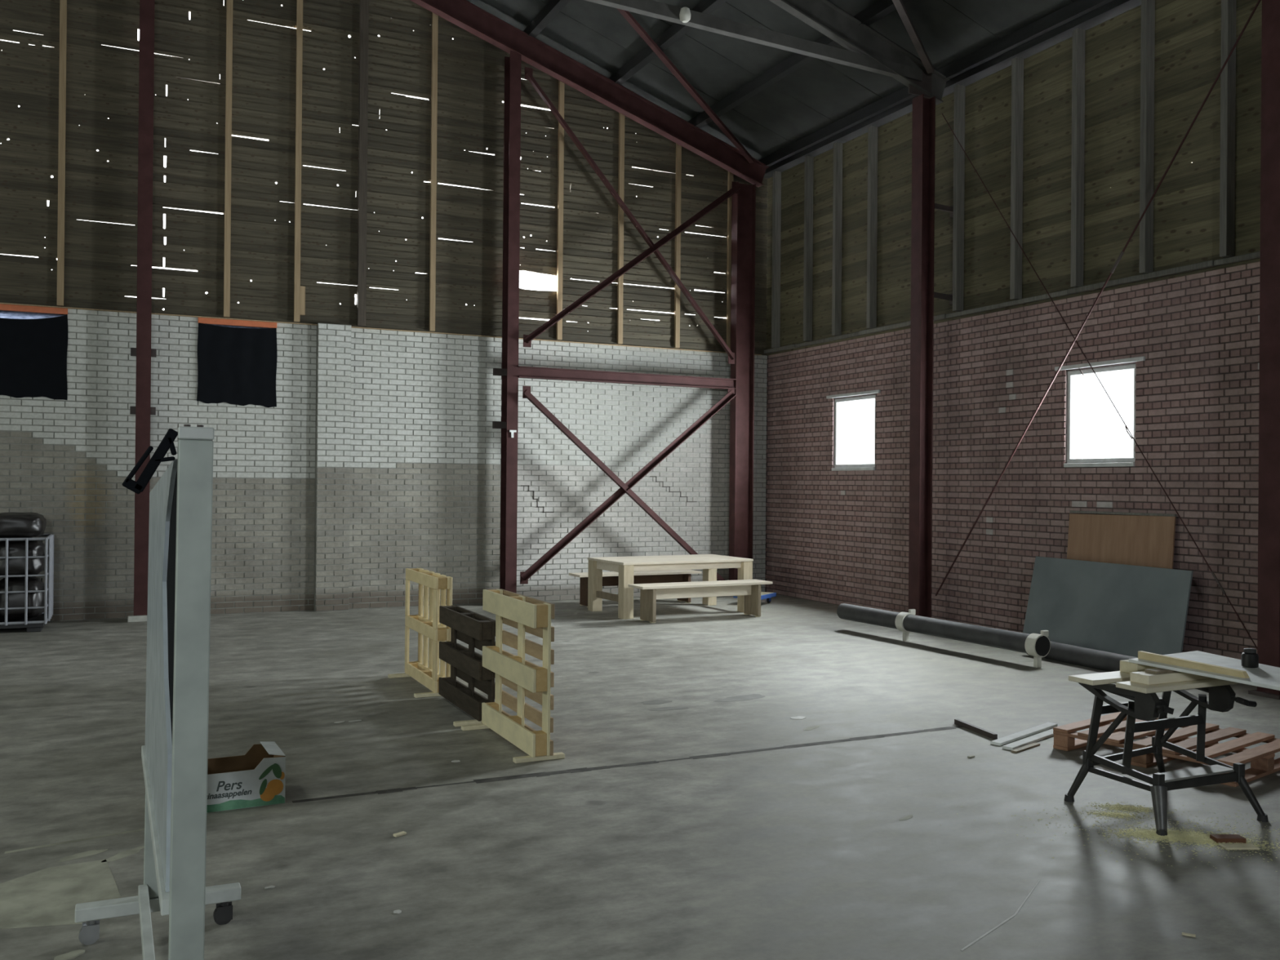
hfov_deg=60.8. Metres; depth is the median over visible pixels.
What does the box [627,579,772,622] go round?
wooden bench
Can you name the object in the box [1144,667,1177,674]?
support block
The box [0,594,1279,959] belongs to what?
floor
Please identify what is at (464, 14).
rafter
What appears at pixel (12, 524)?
bag
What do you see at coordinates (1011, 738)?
white lath
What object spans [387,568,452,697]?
wooden pallet
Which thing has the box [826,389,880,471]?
window
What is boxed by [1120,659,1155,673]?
support block
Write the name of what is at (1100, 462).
window
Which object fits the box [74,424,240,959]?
board
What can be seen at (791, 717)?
chip
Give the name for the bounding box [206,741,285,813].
box
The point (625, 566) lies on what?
picnic table
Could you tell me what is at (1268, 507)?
steel column
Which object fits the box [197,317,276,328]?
window
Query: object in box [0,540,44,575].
bag
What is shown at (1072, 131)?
wall
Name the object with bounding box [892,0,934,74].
brace
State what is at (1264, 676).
sheet
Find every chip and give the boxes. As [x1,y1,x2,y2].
[392,831,406,837]
[790,715,805,719]
[804,725,819,730]
[898,814,912,820]
[1182,932,1195,937]
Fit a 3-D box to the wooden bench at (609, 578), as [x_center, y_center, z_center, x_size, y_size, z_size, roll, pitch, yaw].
[-0.057,1.612,16.261,2.000,0.475,0.417,1,0,-26]
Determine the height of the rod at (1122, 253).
5.992 m
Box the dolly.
[733,591,776,603]
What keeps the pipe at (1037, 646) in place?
on the floor
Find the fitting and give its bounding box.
[679,6,690,22]
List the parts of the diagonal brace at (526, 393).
plate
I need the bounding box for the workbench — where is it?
[1064,671,1268,835]
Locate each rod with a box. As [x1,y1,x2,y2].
[935,0,1261,595]
[942,113,1257,648]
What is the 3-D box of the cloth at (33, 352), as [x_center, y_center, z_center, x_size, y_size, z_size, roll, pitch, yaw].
[-7.836,-1.559,13.512,1.322,1.085,0.011,1,0,-25]
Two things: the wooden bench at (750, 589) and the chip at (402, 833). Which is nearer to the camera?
the chip at (402, 833)
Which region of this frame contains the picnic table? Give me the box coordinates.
[587,554,753,619]
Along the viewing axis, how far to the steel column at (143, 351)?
13.84 m
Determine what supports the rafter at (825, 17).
attached to the ceiling
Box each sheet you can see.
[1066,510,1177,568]
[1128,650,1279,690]
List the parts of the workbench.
leg, rail, rail, rail, screw rod, leg, leg, crank handle, step plate, rail, rail, screw rod, crank handle, leg, crank knob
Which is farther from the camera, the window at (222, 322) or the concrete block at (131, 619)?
the window at (222, 322)
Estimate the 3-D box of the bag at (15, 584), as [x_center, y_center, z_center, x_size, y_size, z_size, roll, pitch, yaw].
[-7.417,1.401,13.031,0.540,0.491,0.800,1,0,-25]
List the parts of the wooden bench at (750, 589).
leg, leg, leg, leg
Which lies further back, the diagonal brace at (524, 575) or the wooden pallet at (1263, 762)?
the diagonal brace at (524, 575)
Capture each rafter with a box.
[409,0,768,186]
[768,0,949,105]
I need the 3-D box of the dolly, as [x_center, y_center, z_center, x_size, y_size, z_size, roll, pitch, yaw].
[1.734,1.787,16.445,0.450,0.158,0.580,0,0,30]
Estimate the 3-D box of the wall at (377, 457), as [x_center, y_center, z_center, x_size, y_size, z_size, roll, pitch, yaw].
[-6.451,-3.363,14.236,19.060,10.302,0.360,1,0,-25]
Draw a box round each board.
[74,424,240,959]
[1011,742,1039,753]
[1022,555,1193,657]
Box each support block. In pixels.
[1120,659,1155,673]
[1129,671,1212,684]
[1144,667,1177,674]
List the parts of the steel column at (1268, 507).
plate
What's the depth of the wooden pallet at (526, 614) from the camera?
7.39 m
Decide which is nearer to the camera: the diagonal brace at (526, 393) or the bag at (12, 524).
the bag at (12, 524)
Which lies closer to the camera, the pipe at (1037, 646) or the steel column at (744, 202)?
the pipe at (1037, 646)
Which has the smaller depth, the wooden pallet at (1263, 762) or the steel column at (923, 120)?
the wooden pallet at (1263, 762)
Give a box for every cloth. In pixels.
[0,314,67,399]
[196,323,277,407]
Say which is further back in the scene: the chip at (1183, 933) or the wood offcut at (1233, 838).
the wood offcut at (1233, 838)
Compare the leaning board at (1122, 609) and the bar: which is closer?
the bar
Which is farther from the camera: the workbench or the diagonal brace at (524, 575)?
the diagonal brace at (524, 575)
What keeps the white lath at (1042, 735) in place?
on the floor
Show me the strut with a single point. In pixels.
(527, 372)
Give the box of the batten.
[1137,650,1248,678]
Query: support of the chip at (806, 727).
on the floor
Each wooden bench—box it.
[568,569,702,607]
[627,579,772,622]
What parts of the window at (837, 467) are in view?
sill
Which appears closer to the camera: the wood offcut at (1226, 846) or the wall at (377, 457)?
the wood offcut at (1226, 846)
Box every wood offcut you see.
[1209,834,1246,843]
[1218,843,1259,849]
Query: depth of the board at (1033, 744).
7.48 m
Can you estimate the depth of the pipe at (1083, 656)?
10.85 m
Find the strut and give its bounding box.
[518,365,736,389]
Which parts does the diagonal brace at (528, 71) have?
plate, plate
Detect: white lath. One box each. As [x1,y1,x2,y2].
[990,722,1057,746]
[1002,728,1053,750]
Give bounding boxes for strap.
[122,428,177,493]
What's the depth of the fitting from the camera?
12.14 m
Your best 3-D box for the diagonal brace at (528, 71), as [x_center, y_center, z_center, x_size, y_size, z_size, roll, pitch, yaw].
[-0.066,-3.959,16.713,3.594,4.160,0.096,1,0,-25]
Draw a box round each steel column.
[129,0,156,615]
[492,50,521,593]
[728,181,755,580]
[908,93,953,617]
[1248,0,1279,699]
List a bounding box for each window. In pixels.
[0,303,67,319]
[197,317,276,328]
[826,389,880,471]
[1054,356,1145,466]
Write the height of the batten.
0.042 m
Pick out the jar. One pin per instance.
(1250, 658)
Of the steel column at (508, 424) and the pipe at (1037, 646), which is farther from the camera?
the steel column at (508, 424)
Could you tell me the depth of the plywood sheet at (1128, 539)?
11.60 m
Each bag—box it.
[0,511,46,537]
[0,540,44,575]
[0,576,44,620]
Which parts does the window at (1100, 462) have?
sill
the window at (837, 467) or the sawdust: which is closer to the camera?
the sawdust
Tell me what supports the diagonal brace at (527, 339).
attached to the steel column at (744, 202)
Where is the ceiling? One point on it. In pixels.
(779, 104)
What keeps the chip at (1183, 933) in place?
on the floor
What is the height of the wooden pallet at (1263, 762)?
0.144 m
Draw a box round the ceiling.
[466,0,1113,167]
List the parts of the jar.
lid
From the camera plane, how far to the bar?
7.98 m
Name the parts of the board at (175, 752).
rail, post, tray rail, writing panel, post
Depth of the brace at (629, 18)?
15.74 m
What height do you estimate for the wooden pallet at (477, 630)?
0.765 m
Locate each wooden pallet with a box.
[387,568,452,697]
[438,604,495,726]
[461,588,564,763]
[1053,711,1279,786]
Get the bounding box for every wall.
[0,0,768,621]
[763,0,1262,659]
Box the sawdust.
[998,798,1279,871]
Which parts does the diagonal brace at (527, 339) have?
plate, plate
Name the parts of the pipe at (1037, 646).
support leg, support leg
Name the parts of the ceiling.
roof panel, roof panel, roof panel, roof panel, roof panel, roof panel, roof panel, roof panel, roof panel, roof panel, roof panel, roof panel, roof panel, roof panel, roof panel, roof panel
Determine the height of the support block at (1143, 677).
0.050 m
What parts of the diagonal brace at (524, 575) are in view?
plate, plate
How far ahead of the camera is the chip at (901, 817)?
5.91 m
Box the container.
[0,533,53,632]
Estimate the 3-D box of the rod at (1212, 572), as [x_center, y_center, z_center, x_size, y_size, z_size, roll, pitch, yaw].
[4.735,-1.448,11.766,0.022,6.356,4.429,1,0,-25]
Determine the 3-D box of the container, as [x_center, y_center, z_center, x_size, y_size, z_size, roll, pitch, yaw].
[-7.676,1.220,12.911,1.249,1.107,0.969,1,0,-25]
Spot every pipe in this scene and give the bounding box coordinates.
[836,603,1050,667]
[1026,640,1137,671]
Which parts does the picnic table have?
leg, rail, leg, leg, leg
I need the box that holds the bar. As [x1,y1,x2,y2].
[954,719,997,739]
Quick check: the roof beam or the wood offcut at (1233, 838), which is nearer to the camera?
the wood offcut at (1233, 838)
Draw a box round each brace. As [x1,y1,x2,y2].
[520,386,737,584]
[522,386,724,580]
[523,181,741,347]
[524,66,735,364]
[616,8,755,163]
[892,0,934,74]
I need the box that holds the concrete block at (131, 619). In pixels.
[127,615,146,622]
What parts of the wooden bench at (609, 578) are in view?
leg, leg, leg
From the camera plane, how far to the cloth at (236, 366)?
14.66 m
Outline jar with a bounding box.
[1240,648,1258,667]
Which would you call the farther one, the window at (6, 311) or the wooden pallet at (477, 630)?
the window at (6, 311)

